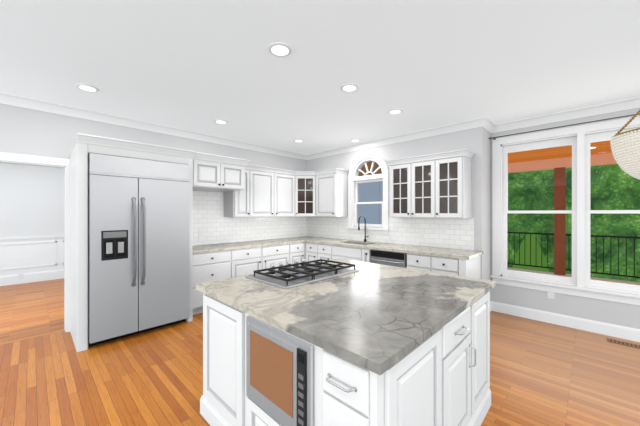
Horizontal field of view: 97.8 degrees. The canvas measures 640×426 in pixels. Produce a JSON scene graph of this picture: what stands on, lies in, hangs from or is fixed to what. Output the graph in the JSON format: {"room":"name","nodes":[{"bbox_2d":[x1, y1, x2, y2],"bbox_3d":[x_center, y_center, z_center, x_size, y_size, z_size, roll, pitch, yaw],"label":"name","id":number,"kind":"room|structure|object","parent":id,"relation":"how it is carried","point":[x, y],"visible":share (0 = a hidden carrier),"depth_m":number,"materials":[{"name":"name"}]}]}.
{"room":"kitchen","nodes":[
{"label":"kitchen","id":0,"kind":"room"},
{"bbox_2d":[0,278,639,425],"bbox_3d":[-1.368,1.491,-0.755,16.040,0.100,12.690,0,0,44],"label":"floor","id":1,"kind":"structure","parent":0,"point":[545,374],"depth_m":2.51,"materials":[{"name":"brown wood"}]},
{"bbox_2d":[70,133,193,351],"bbox_3d":[-2.354,0.311,3.546,0.799,2.260,1.170,0,0,44],"label":"refrigerator surround","id":2,"kind":"object","parent":1,"relation":"on","point":[83,148],"visible":0.75,"depth_m":3.00,"materials":[{"name":"white wood"}]},
{"bbox_2d":[88,153,189,346],"bbox_3d":[-2.304,0.404,3.522,0.850,2.075,1.010,0,0,44],"label":"refrigerator","id":3,"kind":"object","parent":1,"relation":"on","point":[138,246],"visible":1,"depth_m":3.21,"materials":[{"name":"silver metal"}]},
{"bbox_2d":[193,248,236,314],"bbox_3d":[-1.771,1.001,4.281,0.618,0.880,0.685,0,0,44],"label":"base cabinet","id":4,"kind":"object","parent":1,"relation":"on","point":[215,262],"depth_m":4.02,"materials":[{"name":"white wood"}]},
{"bbox_2d":[193,236,324,251],"bbox_3d":[-1.038,0.541,5.025,0.638,0.040,2.774,0,0,44],"label":"countertop","id":5,"kind":"structure","parent":4,"relation":"on","point":[294,240],"depth_m":4.64,"materials":[{"name":"beige stone"}]},
{"bbox_2d":[237,244,292,276],"bbox_3d":[-1.153,1.001,4.920,0.618,0.880,1.217,0,0,44],"label":"base cabinet","id":6,"kind":"object","parent":1,"relation":"on","point":[249,260],"depth_m":4.66,"materials":[{"name":"white wood"}]},
{"bbox_2d":[293,244,304,263],"bbox_3d":[-0.672,1.001,5.418,0.618,0.880,0.415,0,0,44],"label":"base cabinet","id":7,"kind":"object","parent":1,"relation":"on","point":[298,249],"depth_m":5.25,"materials":[{"name":"white wood"}]},
{"bbox_2d":[305,244,320,262],"bbox_3d":[0.061,1.001,5.462,0.414,0.880,0.618,0,0,44],"label":"base cabinet","id":8,"kind":"object","parent":1,"relation":"on","point":[312,251],"depth_m":5.23,"materials":[{"name":"white wood"}]},
{"bbox_2d":[321,240,356,259],"bbox_3d":[0.289,1.001,5.241,0.468,0.880,0.618,0,0,44],"label":"base cabinet","id":9,"kind":"object","parent":1,"relation":"on","point":[328,251],"depth_m":4.95,"materials":[{"name":"white wood"}]},
{"bbox_2d":[198,286,494,425],"bbox_3d":[0.211,0.996,2.023,1.526,0.890,1.596,0,0,44],"label":"kitchen island","id":10,"kind":"object","parent":1,"relation":"on","point":[444,379],"depth_m":1.48,"materials":[{"name":"white wood"}]},
{"bbox_2d":[246,316,313,425],"bbox_3d":[-0.064,0.803,1.559,0.520,0.445,0.488,0,0,44],"label":"microwave","id":11,"kind":"object","parent":10,"relation":"in","point":[279,376],"visible":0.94,"depth_m":1.35,"materials":[{"name":"silver metal"}]},
{"bbox_2d":[196,258,494,369],"bbox_3d":[0.210,0.531,2.052,1.530,0.040,1.600,0,0,44],"label":"island countertop","id":12,"kind":"structure","parent":10,"relation":"on","point":[374,314],"depth_m":1.56,"materials":[{"name":"grey stone"}]},
{"bbox_2d":[245,258,358,288],"bbox_3d":[-0.123,0.469,2.339,0.510,0.082,0.830,0,0,44],"label":"cooktop","id":13,"kind":"object","parent":12,"relation":"in","point":[287,276],"visible":1,"depth_m":2.21,"materials":[{"name":"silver metal"}]},
{"bbox_2d":[370,249,406,267],"bbox_3d":[1.178,1.005,4.326,0.584,0.872,0.644,0,0,44],"label":"dishwasher","id":14,"kind":"object","parent":1,"relation":"on","point":[396,259],"visible":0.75,"depth_m":4.10,"materials":[{"name":"silver metal"}]},
{"bbox_2d":[405,252,480,278],"bbox_3d":[1.703,1.001,3.871,0.783,0.880,0.623,0,0,44],"label":"base cabinet","id":15,"kind":"object","parent":1,"relation":"on","point":[439,264],"depth_m":3.62,"materials":[{"name":"white wood"}]},
{"bbox_2d":[305,238,483,259],"bbox_3d":[0.969,0.541,4.570,2.880,0.040,0.638,0,0,44],"label":"countertop","id":16,"kind":"structure","parent":15,"relation":"on","point":[454,254],"depth_m":4.06,"materials":[{"name":"beige stone"}]},
{"bbox_2d":[337,240,372,259],"bbox_3d":[0.643,0.670,4.894,0.620,0.242,0.390,0,0,44],"label":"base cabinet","id":17,"kind":"object","parent":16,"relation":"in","point":[343,253],"depth_m":4.56,"materials":[{"name":"white wood"}]},
{"bbox_2d":[358,216,368,241],"bbox_3d":[0.773,0.282,4.963,0.104,0.475,0.232,0,0,44],"label":"faucet","id":18,"kind":"object","parent":16,"relation":"on","point":[365,227],"visible":1,"depth_m":5.01,"materials":[{"name":"black metal"}]},
{"bbox_2d":[607,338,639,348],"bbox_3d":[3.376,1.438,3.046,0.340,0.006,0.110,0,0,44],"label":"floor vent","id":19,"kind":"object","parent":1,"relation":"in","point":[623,343],"visible":1,"depth_m":3.07,"materials":[{"name":"brown metal"}]},
{"bbox_2d":[0,103,639,328],"bbox_3d":[-1.368,0.081,-0.755,16.040,2.720,12.690,0,0,44],"label":"wall","id":20,"kind":"structure","parent":0,"point":[31,201],"depth_m":3.99,"materials":[{"name":"white paint"}]},
{"bbox_2d":[0,235,63,279],"bbox_3d":[-7.191,0.921,4.559,0.040,0.860,12.000,0,0,44],"label":"wainscoting","id":21,"kind":"structure","parent":20,"relation":"attached to","point":[19,256],"depth_m":5.80,"materials":[{"name":"white wood"}]},
{"bbox_2d":[0,152,69,331],"bbox_3d":[-3.710,0.394,2.808,0.160,2.095,1.890,0,0,44],"label":"door frame","id":22,"kind":"structure","parent":20,"relation":"attached to","point":[24,159],"depth_m":3.37,"materials":[{"name":"white wood"}]},
{"bbox_2d":[193,152,249,191],"bbox_3d":[-1.659,-0.589,4.288,0.768,0.460,0.856,0,0,44],"label":"upper cabinet","id":23,"kind":"object","parent":20,"relation":"attached to","point":[216,176],"visible":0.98,"depth_m":4.03,"materials":[{"name":"white wood"}]},
{"bbox_2d":[224,168,247,216],"bbox_3d":[-1.417,-0.339,4.841,0.348,0.820,0.355,0,0,44],"label":"upper cabinet","id":24,"kind":"object","parent":20,"relation":"attached to","point":[235,202],"depth_m":4.71,"materials":[{"name":"white wood"}]},
{"bbox_2d":[193,191,304,245],"bbox_3d":[-1.270,0.081,5.239,0.011,0.878,2.760,0,0,44],"label":"tile backsplash","id":25,"kind":"structure","parent":20,"relation":"attached to","point":[212,224],"depth_m":4.88,"materials":[{"name":"white tile"}]},
{"bbox_2d":[248,168,295,216],"bbox_3d":[-0.964,-0.339,5.283,0.386,0.820,1.130,0,0,44],"label":"upper cabinet","id":26,"kind":"object","parent":20,"relation":"attached to","point":[268,193],"depth_m":5.14,"materials":[{"name":"white wood"}]},
{"bbox_2d":[296,171,315,215],"bbox_3d":[-0.317,-0.377,5.775,0.633,0.896,0.693,0,0,44],"label":"upper cabinet","id":27,"kind":"object","parent":20,"relation":"attached to","point":[305,180],"depth_m":5.56,"materials":[{"name":"white wood"}]},
{"bbox_2d":[0,269,639,341],"bbox_3d":[-1.368,1.341,-0.755,15.800,0.200,12.450,0,0,44],"label":"baseboard","id":28,"kind":"structure","parent":20,"relation":"attached to","point":[622,332],"depth_m":3.70,"materials":[{"name":"white wood"}]},
{"bbox_2d":[0,92,639,159],"bbox_3d":[-1.368,-1.229,-0.755,15.800,0.100,12.450,0,0,44],"label":"crown molding","id":29,"kind":"structure","parent":20,"relation":"attached to","point":[488,124],"depth_m":3.87,"materials":[{"name":"white wood"}]},
{"bbox_2d":[316,172,347,215],"bbox_3d":[0.193,-0.339,5.496,0.585,0.820,0.385,0,0,44],"label":"upper cabinet","id":30,"kind":"object","parent":20,"relation":"attached to","point":[331,189],"depth_m":5.33,"materials":[{"name":"white wood"}]},
{"bbox_2d":[305,217,473,249],"bbox_3d":[0.915,0.296,5.061,3.400,0.448,0.011,0,0,44],"label":"tile backsplash","id":31,"kind":"structure","parent":20,"relation":"attached to","point":[453,233],"depth_m":4.50,"materials":[{"name":"white tile"}]},
{"bbox_2d":[385,149,474,217],"bbox_3d":[1.588,-0.377,4.141,1.187,0.895,0.395,0,0,44],"label":"upper cabinet","id":32,"kind":"object","parent":20,"relation":"attached to","point":[439,187],"visible":1,"depth_m":3.93,"materials":[{"name":"white painted wood"},{"name":"glass"}]},
{"bbox_2d":[489,113,639,139],"bbox_3d":[3.874,-1.089,2.747,3.929,0.040,0.082,0,0,44],"label":"curtain rod","id":33,"kind":"object","parent":20,"relation":"attached to","point":[564,126],"visible":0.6,"depth_m":3.49,"materials":[{"name":"grey"}]},
{"bbox_2d":[0,0,639,154],"bbox_3d":[-1.368,-1.329,-0.755,16.040,0.100,12.690,0,0,44],"label":"ceiling","id":34,"kind":"structure","parent":0,"point":[199,66],"depth_m":2.36,"materials":[{"name":"white paint"}]},
{"bbox_2d":[76,83,98,91],"bbox_3d":[-2.367,-1.272,2.845,0.184,0.012,0.184,0,0,44],"label":"recessed light","id":35,"kind":"object","parent":34,"relation":"in","point":[87,87],"visible":1,"depth_m":2.82,"materials":[{"name":"white"}]},
{"bbox_2d":[214,119,227,123],"bbox_3d":[-1.381,-1.272,3.894,0.184,0.012,0.184,0,0,44],"label":"recessed light","id":36,"kind":"object","parent":34,"relation":"in","point":[220,121],"visible":0.96,"depth_m":3.86,"materials":[{"name":"white"}]},
{"bbox_2d":[268,42,291,56],"bbox_3d":[-0.312,-1.272,2.180,0.184,0.012,0.184,0,0,44],"label":"recessed light","id":37,"kind":"object","parent":34,"relation":"in","point":[281,49],"visible":1,"depth_m":2.16,"materials":[{"name":"white"}]},
{"bbox_2d":[340,83,357,91],"bbox_3d":[0.299,-1.272,2.841,0.184,0.012,0.184,0,0,44],"label":"recessed light","id":38,"kind":"object","parent":34,"relation":"in","point":[349,87],"visible":1,"depth_m":2.82,"materials":[{"name":"white"}]},
{"bbox_2d":[388,109,402,113],"bbox_3d":[0.946,-1.272,3.510,0.184,0.012,0.184,0,0,44],"label":"recessed light","id":39,"kind":"object","parent":34,"relation":"in","point":[394,111],"visible":0.96,"depth_m":3.48,"materials":[{"name":"white"}]},
{"bbox_2d":[610,110,639,178],"bbox_3d":[2.970,-0.756,2.374,0.698,1.044,0.698,0,0,44],"label":"chandelier","id":40,"kind":"object","parent":34,"relation":"hanging from","point":[625,146],"visible":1,"depth_m":2.43,"materials":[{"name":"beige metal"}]},
{"label":"outside","id":41,"kind":"structure","parent":0,"visible":0},
{"bbox_2d":[507,267,639,284],"bbox_3d":[4.425,1.531,5.383,20.000,0.100,4.170,0,0,44],"label":"floor","id":42,"kind":"structure","parent":41,"point":[591,278],"depth_m":6.41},
{"bbox_2d":[357,161,382,223],"bbox_3d":[0.437,-0.589,9.495,8.550,4.340,0.500,0,0,44],"label":"house","id":43,"kind":"structure","parent":42,"relation":"on","point":[375,211],"depth_m":8.57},
{"bbox_2d":[554,167,565,275],"bbox_3d":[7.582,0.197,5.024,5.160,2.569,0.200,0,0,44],"label":"porch post","id":44,"kind":"object","parent":42,"relation":"on","point":[560,223],"depth_m":6.68,"materials":[{"name":"brown wood"}]},
{"bbox_2d":[508,140,616,172],"bbox_3d":[7.517,-1.244,2.395,11.400,0.310,4.170,0,0,44],"label":"porch roof","id":45,"kind":"structure","parent":44,"relation":"on","point":[523,162],"depth_m":6.40,"materials":[{"name":"brown wood"}]},
{"bbox_2d":[507,232,639,277],"bbox_3d":[7.040,0.936,5.575,6.295,0.870,0.040,0,0,44],"label":"porch railing","id":46,"kind":"object","parent":44,"relation":"attached to","point":[596,236],"depth_m":6.32,"materials":[{"name":"black metal"}]},
{"bbox_2d":[507,164,639,281],"bbox_3d":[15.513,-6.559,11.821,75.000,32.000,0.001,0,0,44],"label":"trees","id":47,"kind":"object","parent":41,"point":[606,188],"depth_m":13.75,"materials":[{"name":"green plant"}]},
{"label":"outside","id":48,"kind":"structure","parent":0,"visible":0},
{"bbox_2d":[512,232,548,271],"bbox_3d":[6.412,1.616,8.518,1.100,2.050,1.072,0,0,44],"label":"shrub","id":49,"kind":"object","parent":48,"point":[535,252],"depth_m":8.30,"materials":[{"name":"green plant"}]}
]}

